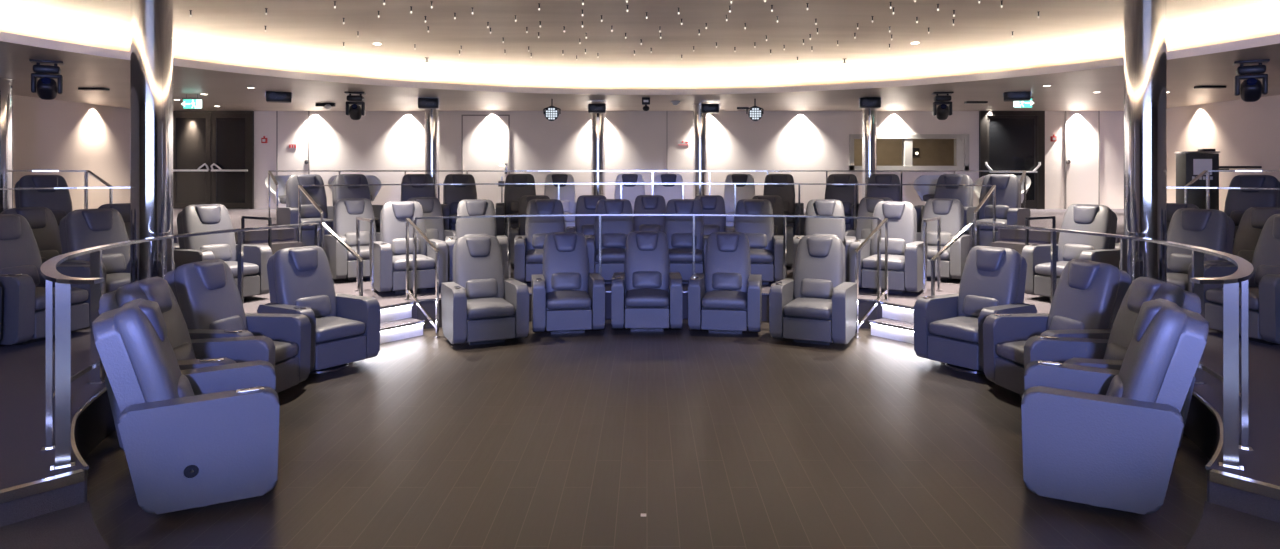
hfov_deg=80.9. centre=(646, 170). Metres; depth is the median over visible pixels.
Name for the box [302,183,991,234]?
railing
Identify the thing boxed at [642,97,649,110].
ceiling camera
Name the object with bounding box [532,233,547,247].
lumbar cushion
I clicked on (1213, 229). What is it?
recliner
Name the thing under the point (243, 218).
grab rail
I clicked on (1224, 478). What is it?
trim
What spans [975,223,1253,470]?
railing
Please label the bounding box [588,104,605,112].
ceiling speaker
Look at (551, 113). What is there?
light
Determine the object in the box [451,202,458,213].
lumbar cushion
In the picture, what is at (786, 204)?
lumbar cushion
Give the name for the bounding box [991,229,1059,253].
trim
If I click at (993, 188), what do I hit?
stair handrail
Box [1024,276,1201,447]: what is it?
recliner
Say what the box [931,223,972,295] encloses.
stair handrail
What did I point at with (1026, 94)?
grille
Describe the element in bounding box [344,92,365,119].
light
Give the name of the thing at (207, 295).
recliner
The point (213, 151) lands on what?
door
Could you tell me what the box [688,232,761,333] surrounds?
recliner
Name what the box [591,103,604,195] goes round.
column
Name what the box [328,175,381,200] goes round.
tub chair
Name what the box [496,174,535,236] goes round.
recliner
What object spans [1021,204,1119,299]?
recliner
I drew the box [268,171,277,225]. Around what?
stair handrail
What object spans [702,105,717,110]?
grille
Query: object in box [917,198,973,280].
recliner
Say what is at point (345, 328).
recliner
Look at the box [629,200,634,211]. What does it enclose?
lumbar cushion
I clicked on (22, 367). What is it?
floor
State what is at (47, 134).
wall
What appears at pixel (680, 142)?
warning sign
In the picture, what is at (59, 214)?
lumbar cushion
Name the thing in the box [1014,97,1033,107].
exit sign
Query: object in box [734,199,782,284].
recliner
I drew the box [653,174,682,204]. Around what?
recliner
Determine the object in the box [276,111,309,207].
door
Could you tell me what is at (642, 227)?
lumbar cushion
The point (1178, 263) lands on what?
lumbar cushion
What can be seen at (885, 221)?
stair handrail
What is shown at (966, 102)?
ceiling vent
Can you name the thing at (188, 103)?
exit sign
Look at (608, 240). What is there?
lumbar cushion
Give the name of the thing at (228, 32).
ceiling
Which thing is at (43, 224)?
recliner
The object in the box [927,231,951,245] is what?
lumbar cushion
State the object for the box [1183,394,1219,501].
trim
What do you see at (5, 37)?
trim
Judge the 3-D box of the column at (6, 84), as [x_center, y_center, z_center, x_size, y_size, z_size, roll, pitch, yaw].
[-9.504,-0.250,11.000,0.360,2.220,0.360,0,0,0]
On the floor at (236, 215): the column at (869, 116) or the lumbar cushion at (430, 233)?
the column at (869, 116)
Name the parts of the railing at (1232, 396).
post, post, handrail, post, post, rail, post, post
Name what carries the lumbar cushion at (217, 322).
on the recliner at (207, 295)
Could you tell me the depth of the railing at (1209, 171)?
10.67 m
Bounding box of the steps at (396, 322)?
[379,299,424,343]
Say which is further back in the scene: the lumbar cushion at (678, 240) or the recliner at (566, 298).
the lumbar cushion at (678, 240)
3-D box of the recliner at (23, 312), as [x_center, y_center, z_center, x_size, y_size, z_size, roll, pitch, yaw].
[-5.859,0.996,7.037,0.939,1.169,0.840,0,0,10]
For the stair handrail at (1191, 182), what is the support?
on the floor
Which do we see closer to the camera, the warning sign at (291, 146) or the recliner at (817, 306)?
the recliner at (817, 306)
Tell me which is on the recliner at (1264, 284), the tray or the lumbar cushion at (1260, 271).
the lumbar cushion at (1260, 271)
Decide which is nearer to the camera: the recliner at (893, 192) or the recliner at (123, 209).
the recliner at (123, 209)
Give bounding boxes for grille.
[267,91,289,100]
[419,99,436,106]
[589,105,604,110]
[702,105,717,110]
[861,98,879,106]
[1005,91,1029,98]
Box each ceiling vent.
[78,88,109,90]
[964,101,987,103]
[1194,86,1225,88]
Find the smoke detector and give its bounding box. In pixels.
[671,101,679,105]
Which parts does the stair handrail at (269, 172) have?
handrail, post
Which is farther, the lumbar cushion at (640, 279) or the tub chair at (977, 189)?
the tub chair at (977, 189)
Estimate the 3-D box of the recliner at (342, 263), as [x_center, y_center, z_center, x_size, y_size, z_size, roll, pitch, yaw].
[-4.253,0.996,11.059,0.840,1.169,0.939,0,0,-36]
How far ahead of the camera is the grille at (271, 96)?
12.88 m
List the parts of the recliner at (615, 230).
armrest, seat, backrest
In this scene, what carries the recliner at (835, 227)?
on the floor at (22, 367)
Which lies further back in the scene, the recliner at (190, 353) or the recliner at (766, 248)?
the recliner at (766, 248)
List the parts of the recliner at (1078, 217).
armrest, seat, backrest, armrest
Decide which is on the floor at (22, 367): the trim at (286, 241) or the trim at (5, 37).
the trim at (286, 241)
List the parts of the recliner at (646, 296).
armrest, seat, backrest, armrest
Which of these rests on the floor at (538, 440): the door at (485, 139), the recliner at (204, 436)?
the recliner at (204, 436)
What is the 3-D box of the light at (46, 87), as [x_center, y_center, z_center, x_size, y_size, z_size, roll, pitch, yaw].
[-7.437,-1.122,9.296,0.323,0.476,0.285,0,0,-35]
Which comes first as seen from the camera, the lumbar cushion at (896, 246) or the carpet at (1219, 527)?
the carpet at (1219, 527)
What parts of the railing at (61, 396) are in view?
post, post, rail, post, post, handrail, post, post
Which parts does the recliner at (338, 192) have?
backrest, seat, armrest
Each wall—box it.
[13,95,129,210]
[254,111,1123,208]
[1167,95,1279,211]
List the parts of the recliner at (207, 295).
backrest, armrest, control plate, armrest, seat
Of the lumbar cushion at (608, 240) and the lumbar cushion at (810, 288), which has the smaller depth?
the lumbar cushion at (810, 288)
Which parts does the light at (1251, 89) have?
clamp plate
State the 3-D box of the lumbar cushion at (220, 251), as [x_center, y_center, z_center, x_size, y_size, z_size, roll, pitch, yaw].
[-5.274,1.001,9.166,0.125,0.213,0.370,0,0,32]
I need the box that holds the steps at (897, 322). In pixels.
[869,299,914,343]
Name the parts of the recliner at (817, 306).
armrest, seat, backrest, armrest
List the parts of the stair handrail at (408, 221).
post, rail, handrail, post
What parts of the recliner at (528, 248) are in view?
armrest, seat, backrest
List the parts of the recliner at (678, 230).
backrest, seat, frame, armrest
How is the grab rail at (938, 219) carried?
on the floor at (22, 367)
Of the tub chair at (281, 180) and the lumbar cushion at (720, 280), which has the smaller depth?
the lumbar cushion at (720, 280)
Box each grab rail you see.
[241,216,271,249]
[355,217,375,297]
[923,217,941,296]
[1025,216,1055,244]
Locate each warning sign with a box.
[289,144,296,148]
[678,140,688,145]
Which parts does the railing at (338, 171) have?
post, handrail, post, post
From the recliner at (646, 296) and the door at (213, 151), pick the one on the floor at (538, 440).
the recliner at (646, 296)
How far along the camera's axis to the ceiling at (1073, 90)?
12.99 m
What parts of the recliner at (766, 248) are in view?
backrest, seat, armrest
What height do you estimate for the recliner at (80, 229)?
1.169 m
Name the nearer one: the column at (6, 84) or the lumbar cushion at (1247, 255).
the lumbar cushion at (1247, 255)
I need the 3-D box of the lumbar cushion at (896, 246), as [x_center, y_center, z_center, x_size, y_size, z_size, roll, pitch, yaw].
[3.247,1.001,9.979,0.370,0.213,0.125,0,0,30]
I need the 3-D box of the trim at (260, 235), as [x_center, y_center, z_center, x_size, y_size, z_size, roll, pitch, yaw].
[-5.363,1.198,10.268,0.956,0.684,1.544,0,0,36]
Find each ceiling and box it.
[0,0,1279,88]
[0,41,1279,110]
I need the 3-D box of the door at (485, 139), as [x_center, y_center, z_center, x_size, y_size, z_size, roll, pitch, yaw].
[-3.655,-0.208,16.965,1.091,2.137,0.072,0,0,0]
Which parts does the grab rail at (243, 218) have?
post, handrail, post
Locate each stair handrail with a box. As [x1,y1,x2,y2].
[86,170,112,203]
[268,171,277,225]
[298,185,323,241]
[321,223,362,295]
[405,218,440,337]
[853,218,888,337]
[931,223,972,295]
[973,185,995,246]
[1020,171,1025,184]
[1184,170,1207,203]
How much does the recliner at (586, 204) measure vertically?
1.169 m
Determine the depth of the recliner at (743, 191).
13.74 m
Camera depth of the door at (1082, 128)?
16.99 m
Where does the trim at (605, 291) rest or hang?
attached to the floor at (22, 367)
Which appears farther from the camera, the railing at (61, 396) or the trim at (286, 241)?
the trim at (286, 241)
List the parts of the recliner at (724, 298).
armrest, seat, frame, backrest, armrest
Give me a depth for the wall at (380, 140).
17.00 m
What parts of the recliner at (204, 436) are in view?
backrest, armrest, armrest, control plate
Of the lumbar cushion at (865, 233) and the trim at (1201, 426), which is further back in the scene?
the lumbar cushion at (865, 233)
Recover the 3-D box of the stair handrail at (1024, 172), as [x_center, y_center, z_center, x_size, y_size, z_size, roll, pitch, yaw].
[6.019,0.607,12.049,0.212,1.226,0.066,0,0,-44]
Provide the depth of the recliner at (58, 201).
10.16 m
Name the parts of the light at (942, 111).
clamp plate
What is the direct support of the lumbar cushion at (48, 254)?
on the recliner at (43, 224)
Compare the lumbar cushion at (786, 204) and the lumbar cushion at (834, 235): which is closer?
the lumbar cushion at (834, 235)
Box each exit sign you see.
[182,94,201,108]
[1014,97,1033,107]
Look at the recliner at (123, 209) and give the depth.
9.47 m
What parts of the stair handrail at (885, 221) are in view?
post, handrail, rail, post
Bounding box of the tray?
[1218,166,1261,169]
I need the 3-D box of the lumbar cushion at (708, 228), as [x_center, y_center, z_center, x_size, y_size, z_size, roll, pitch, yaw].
[1.035,1.001,12.539,0.370,0.213,0.125,0,0,5]
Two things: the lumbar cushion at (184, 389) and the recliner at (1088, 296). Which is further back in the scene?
the recliner at (1088, 296)
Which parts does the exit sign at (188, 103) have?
panel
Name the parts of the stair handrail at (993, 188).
post, handrail, post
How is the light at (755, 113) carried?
hanging from the ceiling at (1073, 90)
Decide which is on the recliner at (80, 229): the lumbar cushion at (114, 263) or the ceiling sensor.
the lumbar cushion at (114, 263)
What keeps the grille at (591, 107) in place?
attached to the ceiling speaker at (592, 108)
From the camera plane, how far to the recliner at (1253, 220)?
8.52 m
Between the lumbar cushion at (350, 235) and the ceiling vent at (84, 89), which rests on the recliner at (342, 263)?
the lumbar cushion at (350, 235)
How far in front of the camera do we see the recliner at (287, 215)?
11.90 m
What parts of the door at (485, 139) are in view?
frame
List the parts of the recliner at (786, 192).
backrest, seat, armrest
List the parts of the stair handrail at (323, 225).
post, handrail, post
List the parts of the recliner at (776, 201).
backrest, armrest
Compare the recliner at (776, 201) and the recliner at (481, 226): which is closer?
the recliner at (481, 226)
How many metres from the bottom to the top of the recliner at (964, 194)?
1.169 m
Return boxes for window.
[849,134,968,169]
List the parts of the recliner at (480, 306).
armrest, backrest, seat, armrest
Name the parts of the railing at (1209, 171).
post, handrail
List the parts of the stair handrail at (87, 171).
handrail, post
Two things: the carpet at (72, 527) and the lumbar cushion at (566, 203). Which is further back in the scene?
the lumbar cushion at (566, 203)
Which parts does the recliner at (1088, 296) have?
control plate, seat, armrest, armrest, backrest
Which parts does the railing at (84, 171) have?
handrail, post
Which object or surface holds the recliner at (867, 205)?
on the floor at (22, 367)
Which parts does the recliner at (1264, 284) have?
armrest, seat, backrest, armrest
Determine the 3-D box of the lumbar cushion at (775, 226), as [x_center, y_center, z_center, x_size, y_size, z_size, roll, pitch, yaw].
[1.986,1.001,12.442,0.370,0.213,0.125,0,0,10]
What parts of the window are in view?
pane, pane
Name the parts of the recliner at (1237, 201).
seat, backrest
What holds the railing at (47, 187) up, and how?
on the floor
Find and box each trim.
[0,32,1279,94]
[0,469,83,503]
[71,387,106,469]
[74,391,115,501]
[234,229,302,253]
[250,241,296,254]
[417,291,876,300]
[417,292,876,328]
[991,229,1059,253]
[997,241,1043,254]
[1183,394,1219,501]
[1192,391,1222,469]
[1210,469,1279,499]
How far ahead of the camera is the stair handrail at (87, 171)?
10.38 m
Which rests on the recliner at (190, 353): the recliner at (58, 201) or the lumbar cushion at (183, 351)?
the lumbar cushion at (183, 351)
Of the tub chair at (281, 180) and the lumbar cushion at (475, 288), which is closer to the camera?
the lumbar cushion at (475, 288)
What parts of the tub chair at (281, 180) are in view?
seat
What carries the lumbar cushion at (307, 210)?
on the recliner at (287, 215)
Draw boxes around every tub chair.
[265,175,290,203]
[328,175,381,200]
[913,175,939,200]
[974,175,1030,202]
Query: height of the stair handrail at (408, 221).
1.364 m
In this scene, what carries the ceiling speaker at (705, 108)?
attached to the ceiling at (1073, 90)
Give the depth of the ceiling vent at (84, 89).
12.22 m
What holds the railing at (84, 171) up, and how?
on the floor at (236, 215)
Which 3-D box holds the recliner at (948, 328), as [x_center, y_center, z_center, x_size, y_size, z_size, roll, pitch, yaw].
[3.303,1.356,7.473,0.939,1.169,0.840,0,0,-35]
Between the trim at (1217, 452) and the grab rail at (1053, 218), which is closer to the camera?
the trim at (1217, 452)
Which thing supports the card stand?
on the floor at (236, 215)
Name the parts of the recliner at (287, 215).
armrest, backrest, seat, armrest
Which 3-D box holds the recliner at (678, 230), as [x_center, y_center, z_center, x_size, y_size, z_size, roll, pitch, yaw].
[0.529,0.996,10.740,0.840,1.169,0.939,0,0,3]
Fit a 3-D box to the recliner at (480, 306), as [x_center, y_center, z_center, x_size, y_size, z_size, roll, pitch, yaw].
[-1.897,1.356,8.656,0.840,1.169,0.939,0,0,-25]
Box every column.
[0,77,14,212]
[130,0,172,282]
[425,104,439,197]
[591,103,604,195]
[692,103,706,198]
[862,108,876,197]
[1124,0,1166,282]
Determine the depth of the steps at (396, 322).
8.77 m
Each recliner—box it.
[0,207,61,263]
[0,214,104,344]
[0,286,1,338]
[14,175,72,226]
[59,208,174,293]
[92,298,279,513]
[98,203,178,248]
[98,277,275,451]
[163,259,310,392]
[174,204,272,299]
[257,246,380,373]
[277,174,333,246]
[324,198,379,280]
[332,174,382,231]
[369,201,447,293]
[401,174,448,229]
[407,197,455,240]
[441,236,528,344]
[443,174,476,230]
[445,199,507,281]
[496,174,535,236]
[511,195,549,265]
[514,199,564,281]
[531,232,604,333]
[544,174,576,231]
[566,195,606,235]
[585,199,633,283]
[611,231,682,330]
[614,174,644,212]
[633,195,665,231]
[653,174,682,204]
[664,199,708,283]
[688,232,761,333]
[694,195,733,234]
[724,174,754,225]
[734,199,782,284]
[752,195,792,265]
[763,174,803,236]
[769,236,856,344]
[793,199,855,281]
[825,174,858,229]
[845,197,892,239]
[849,201,927,293]
[866,174,900,200]
[913,246,1036,373]
[914,174,978,234]
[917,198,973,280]
[969,174,1030,246]
[983,259,1130,397]
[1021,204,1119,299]
[1021,298,1208,514]
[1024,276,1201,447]
[1115,203,1198,248]
[1119,208,1234,291]
[1189,214,1279,344]
[1224,175,1279,249]
[1232,207,1279,263]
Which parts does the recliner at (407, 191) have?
backrest, armrest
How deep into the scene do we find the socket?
4.17 m
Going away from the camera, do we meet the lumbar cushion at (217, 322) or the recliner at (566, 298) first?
the lumbar cushion at (217, 322)
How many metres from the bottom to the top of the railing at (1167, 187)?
1.010 m
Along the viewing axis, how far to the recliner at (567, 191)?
13.73 m
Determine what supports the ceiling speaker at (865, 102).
attached to the ceiling at (1073, 90)
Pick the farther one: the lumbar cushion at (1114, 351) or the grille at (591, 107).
the grille at (591, 107)
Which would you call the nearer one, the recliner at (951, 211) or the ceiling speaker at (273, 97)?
the recliner at (951, 211)
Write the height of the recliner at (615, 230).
1.169 m
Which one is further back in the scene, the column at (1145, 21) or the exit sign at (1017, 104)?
the exit sign at (1017, 104)
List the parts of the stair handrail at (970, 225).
post, handrail, post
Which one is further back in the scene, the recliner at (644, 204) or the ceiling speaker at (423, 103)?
the ceiling speaker at (423, 103)
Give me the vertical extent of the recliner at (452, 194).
1.169 m
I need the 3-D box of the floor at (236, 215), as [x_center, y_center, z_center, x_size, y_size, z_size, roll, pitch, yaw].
[0.000,1.040,10.856,22.600,0.360,12.288,0,0,0]
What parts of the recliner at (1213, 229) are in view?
seat, backrest, armrest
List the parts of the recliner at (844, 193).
backrest, seat, armrest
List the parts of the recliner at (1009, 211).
seat, backrest, armrest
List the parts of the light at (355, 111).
clamp plate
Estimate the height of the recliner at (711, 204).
1.169 m
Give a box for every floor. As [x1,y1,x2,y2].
[0,266,1279,526]
[84,319,1209,548]
[173,209,1123,243]
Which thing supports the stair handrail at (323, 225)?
on the floor at (538, 440)
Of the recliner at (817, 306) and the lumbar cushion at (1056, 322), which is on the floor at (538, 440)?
the recliner at (817, 306)
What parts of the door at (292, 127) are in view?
frame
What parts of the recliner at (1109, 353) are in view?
control plate, armrest, armrest, backrest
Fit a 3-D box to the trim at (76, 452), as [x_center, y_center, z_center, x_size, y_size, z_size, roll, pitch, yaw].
[-3.667,1.585,6.057,0.841,0.017,4.254,0,0,-7]
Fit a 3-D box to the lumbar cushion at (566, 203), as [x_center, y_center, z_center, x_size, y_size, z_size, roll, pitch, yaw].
[-1.582,0.641,13.667,0.370,0.213,0.125,0,0,-10]
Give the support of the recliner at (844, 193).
on the floor
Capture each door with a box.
[173,111,253,208]
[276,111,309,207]
[461,115,509,208]
[979,111,1044,208]
[1065,111,1099,208]
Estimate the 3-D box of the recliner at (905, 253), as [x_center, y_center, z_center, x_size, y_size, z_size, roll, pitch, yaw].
[3.223,0.996,9.938,0.840,1.169,0.939,0,0,30]
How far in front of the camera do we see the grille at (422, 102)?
13.78 m
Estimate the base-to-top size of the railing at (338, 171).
0.870 m
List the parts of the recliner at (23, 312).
control plate, armrest, backrest, seat, armrest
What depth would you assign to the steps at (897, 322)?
8.77 m
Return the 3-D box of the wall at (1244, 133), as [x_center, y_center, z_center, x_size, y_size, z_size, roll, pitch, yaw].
[11.375,0.090,7.000,0.150,3.700,20.000,0,0,0]
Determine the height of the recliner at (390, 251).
1.169 m
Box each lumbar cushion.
[0,265,39,285]
[40,250,58,259]
[51,210,65,225]
[87,253,125,273]
[173,343,195,359]
[177,375,194,397]
[200,244,231,260]
[209,316,244,329]
[295,295,330,316]
[301,204,321,217]
[345,231,369,245]
[392,238,419,254]
[426,229,438,239]
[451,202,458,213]
[464,234,488,236]
[466,279,497,297]
[510,201,519,211]
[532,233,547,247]
[551,272,580,289]
[560,200,569,211]
[581,224,593,235]
[601,233,626,247]
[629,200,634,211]
[632,271,661,288]
[639,224,660,230]
[671,233,696,247]
[704,224,719,234]
[712,272,741,289]
[729,200,738,211]
[745,233,766,247]
[774,225,777,234]
[783,201,789,211]
[801,279,832,297]
[812,234,837,236]
[841,201,850,212]
[861,229,870,238]
[881,238,904,254]
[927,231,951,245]
[963,295,998,316]
[984,205,1008,218]
[1049,316,1084,329]
[1062,244,1093,260]
[1103,343,1126,359]
[1106,375,1122,397]
[1168,253,1206,273]
[1230,210,1245,225]
[1237,250,1253,260]
[1254,265,1279,285]
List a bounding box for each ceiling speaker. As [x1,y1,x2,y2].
[265,91,292,102]
[418,97,438,108]
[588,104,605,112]
[701,104,718,112]
[859,97,880,108]
[1003,91,1030,101]
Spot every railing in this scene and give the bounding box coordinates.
[0,170,87,208]
[0,187,129,189]
[40,223,318,470]
[268,170,1025,216]
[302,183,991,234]
[411,214,882,299]
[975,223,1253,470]
[1167,187,1279,189]
[1206,170,1279,208]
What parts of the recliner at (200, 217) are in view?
armrest, backrest, seat, armrest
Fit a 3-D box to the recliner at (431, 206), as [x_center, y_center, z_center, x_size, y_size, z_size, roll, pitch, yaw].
[-3.375,0.996,11.538,0.840,1.169,0.939,0,0,-30]
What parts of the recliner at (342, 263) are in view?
armrest, backrest, seat, armrest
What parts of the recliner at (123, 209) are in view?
backrest, armrest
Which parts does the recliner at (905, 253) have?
armrest, seat, frame, backrest, armrest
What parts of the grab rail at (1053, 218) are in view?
post, handrail, post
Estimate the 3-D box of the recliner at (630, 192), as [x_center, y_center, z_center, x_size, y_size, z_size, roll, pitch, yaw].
[-0.319,0.636,13.690,0.840,1.169,0.939,0,0,0]
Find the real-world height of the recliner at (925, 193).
0.780 m
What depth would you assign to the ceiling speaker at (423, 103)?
13.78 m
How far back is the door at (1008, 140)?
16.97 m
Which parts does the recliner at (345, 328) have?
armrest, control plate, backrest, seat, armrest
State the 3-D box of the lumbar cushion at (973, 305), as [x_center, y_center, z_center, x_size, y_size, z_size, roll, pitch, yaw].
[3.342,1.361,7.500,0.125,0.213,0.370,0,0,-35]
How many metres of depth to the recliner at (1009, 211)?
11.69 m
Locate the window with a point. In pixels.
(894, 151)
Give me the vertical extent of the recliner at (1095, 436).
1.169 m
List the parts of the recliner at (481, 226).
armrest, backrest, armrest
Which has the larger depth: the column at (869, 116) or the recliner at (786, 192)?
the column at (869, 116)
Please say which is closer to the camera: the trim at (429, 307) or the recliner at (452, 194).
the trim at (429, 307)
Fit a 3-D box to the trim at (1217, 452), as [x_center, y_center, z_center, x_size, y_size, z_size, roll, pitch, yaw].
[3.667,1.585,6.057,0.841,0.017,4.254,0,0,7]
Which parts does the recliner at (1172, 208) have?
backrest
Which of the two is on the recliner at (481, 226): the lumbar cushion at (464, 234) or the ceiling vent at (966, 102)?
the lumbar cushion at (464, 234)
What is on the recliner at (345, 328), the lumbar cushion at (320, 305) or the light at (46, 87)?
the lumbar cushion at (320, 305)
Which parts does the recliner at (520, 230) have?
armrest, backrest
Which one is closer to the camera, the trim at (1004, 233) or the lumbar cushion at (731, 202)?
the trim at (1004, 233)
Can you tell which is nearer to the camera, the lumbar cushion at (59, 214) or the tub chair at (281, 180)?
the lumbar cushion at (59, 214)
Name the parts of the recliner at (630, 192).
backrest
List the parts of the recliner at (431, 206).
armrest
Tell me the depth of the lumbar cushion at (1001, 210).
11.71 m
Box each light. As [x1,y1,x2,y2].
[29,59,63,99]
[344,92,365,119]
[543,99,560,120]
[737,99,763,120]
[932,92,953,119]
[1233,59,1269,101]
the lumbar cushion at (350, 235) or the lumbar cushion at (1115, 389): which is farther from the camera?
the lumbar cushion at (350, 235)
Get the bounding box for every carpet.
[0,501,109,548]
[1184,501,1279,548]
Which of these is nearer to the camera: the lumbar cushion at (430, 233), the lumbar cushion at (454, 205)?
the lumbar cushion at (430, 233)
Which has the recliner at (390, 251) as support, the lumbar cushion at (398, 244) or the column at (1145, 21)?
the lumbar cushion at (398, 244)
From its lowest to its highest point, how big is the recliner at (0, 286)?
1.169 m
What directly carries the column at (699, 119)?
on the floor at (236, 215)
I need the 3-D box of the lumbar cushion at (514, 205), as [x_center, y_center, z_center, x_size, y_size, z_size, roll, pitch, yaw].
[-2.291,0.641,13.542,0.370,0.213,0.125,0,0,-10]
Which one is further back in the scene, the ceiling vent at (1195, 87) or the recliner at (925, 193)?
the recliner at (925, 193)
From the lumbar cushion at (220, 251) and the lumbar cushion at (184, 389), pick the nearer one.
the lumbar cushion at (184, 389)
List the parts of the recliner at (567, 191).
backrest, seat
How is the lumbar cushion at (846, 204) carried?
on the recliner at (844, 193)
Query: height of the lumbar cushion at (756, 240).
0.213 m
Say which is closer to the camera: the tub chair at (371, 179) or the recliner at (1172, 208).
the recliner at (1172, 208)
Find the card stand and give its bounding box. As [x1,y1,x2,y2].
[498,177,504,202]
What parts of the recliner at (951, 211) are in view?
armrest, seat, backrest, armrest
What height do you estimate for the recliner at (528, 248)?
1.169 m
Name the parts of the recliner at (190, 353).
backrest, armrest, control plate, armrest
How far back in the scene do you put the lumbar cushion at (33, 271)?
7.08 m
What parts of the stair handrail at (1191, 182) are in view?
post, handrail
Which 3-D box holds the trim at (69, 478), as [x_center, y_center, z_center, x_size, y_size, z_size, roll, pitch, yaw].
[-3.745,1.600,2.939,0.050,0.052,2.544,0,0,38]
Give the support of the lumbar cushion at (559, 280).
on the recliner at (566, 298)
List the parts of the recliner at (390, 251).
armrest, backrest, frame, seat, armrest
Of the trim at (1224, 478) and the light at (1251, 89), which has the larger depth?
the light at (1251, 89)
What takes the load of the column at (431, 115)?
on the floor at (236, 215)
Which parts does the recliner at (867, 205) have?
armrest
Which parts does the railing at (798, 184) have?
post, post, post, handrail, post, post, post, post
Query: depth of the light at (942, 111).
12.92 m
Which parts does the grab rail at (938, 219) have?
post, handrail, post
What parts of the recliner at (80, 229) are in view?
armrest, backrest, seat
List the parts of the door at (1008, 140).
pane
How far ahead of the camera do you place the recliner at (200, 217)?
9.13 m
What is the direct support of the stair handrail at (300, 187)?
on the floor at (22, 367)
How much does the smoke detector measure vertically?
0.108 m
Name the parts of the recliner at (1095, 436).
control plate, armrest, armrest, backrest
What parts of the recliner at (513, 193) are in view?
armrest, seat, backrest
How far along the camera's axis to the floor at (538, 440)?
5.04 m
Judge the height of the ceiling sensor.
0.134 m
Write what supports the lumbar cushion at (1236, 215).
on the recliner at (1237, 201)
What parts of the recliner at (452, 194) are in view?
seat, backrest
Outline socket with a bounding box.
[183,465,198,477]
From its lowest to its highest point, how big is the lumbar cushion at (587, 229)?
0.213 m
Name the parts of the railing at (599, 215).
post, post, post, handrail, post, post, post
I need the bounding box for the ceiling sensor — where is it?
[315,103,335,109]
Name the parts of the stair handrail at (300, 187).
post, handrail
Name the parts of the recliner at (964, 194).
armrest, backrest, armrest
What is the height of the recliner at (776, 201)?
1.169 m
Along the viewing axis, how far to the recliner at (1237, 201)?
10.17 m
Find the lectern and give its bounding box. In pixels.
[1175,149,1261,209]
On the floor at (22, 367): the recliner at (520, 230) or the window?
the recliner at (520, 230)
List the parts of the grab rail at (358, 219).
post, handrail, post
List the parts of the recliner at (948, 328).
armrest, seat, backrest, armrest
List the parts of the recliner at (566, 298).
armrest, backrest, frame, seat, armrest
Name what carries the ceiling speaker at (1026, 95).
attached to the ceiling at (1073, 90)
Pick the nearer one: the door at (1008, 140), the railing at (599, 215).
the railing at (599, 215)
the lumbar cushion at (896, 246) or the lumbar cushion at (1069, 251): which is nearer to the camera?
the lumbar cushion at (1069, 251)
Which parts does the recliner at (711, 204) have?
armrest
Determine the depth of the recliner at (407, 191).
12.93 m
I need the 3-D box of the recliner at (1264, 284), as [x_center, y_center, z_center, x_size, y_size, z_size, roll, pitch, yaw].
[5.859,0.996,7.037,0.939,1.169,0.840,0,0,-10]
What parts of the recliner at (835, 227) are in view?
armrest, backrest, armrest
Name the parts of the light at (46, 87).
clamp plate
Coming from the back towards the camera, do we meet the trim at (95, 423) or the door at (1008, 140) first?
the door at (1008, 140)
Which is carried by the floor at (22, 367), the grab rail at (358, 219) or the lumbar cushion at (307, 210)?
the grab rail at (358, 219)
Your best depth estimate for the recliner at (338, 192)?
12.45 m
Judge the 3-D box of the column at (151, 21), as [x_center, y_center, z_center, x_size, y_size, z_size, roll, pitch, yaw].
[-4.488,-0.110,6.800,0.364,3.380,0.364,0,0,0]
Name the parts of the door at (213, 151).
pane, pane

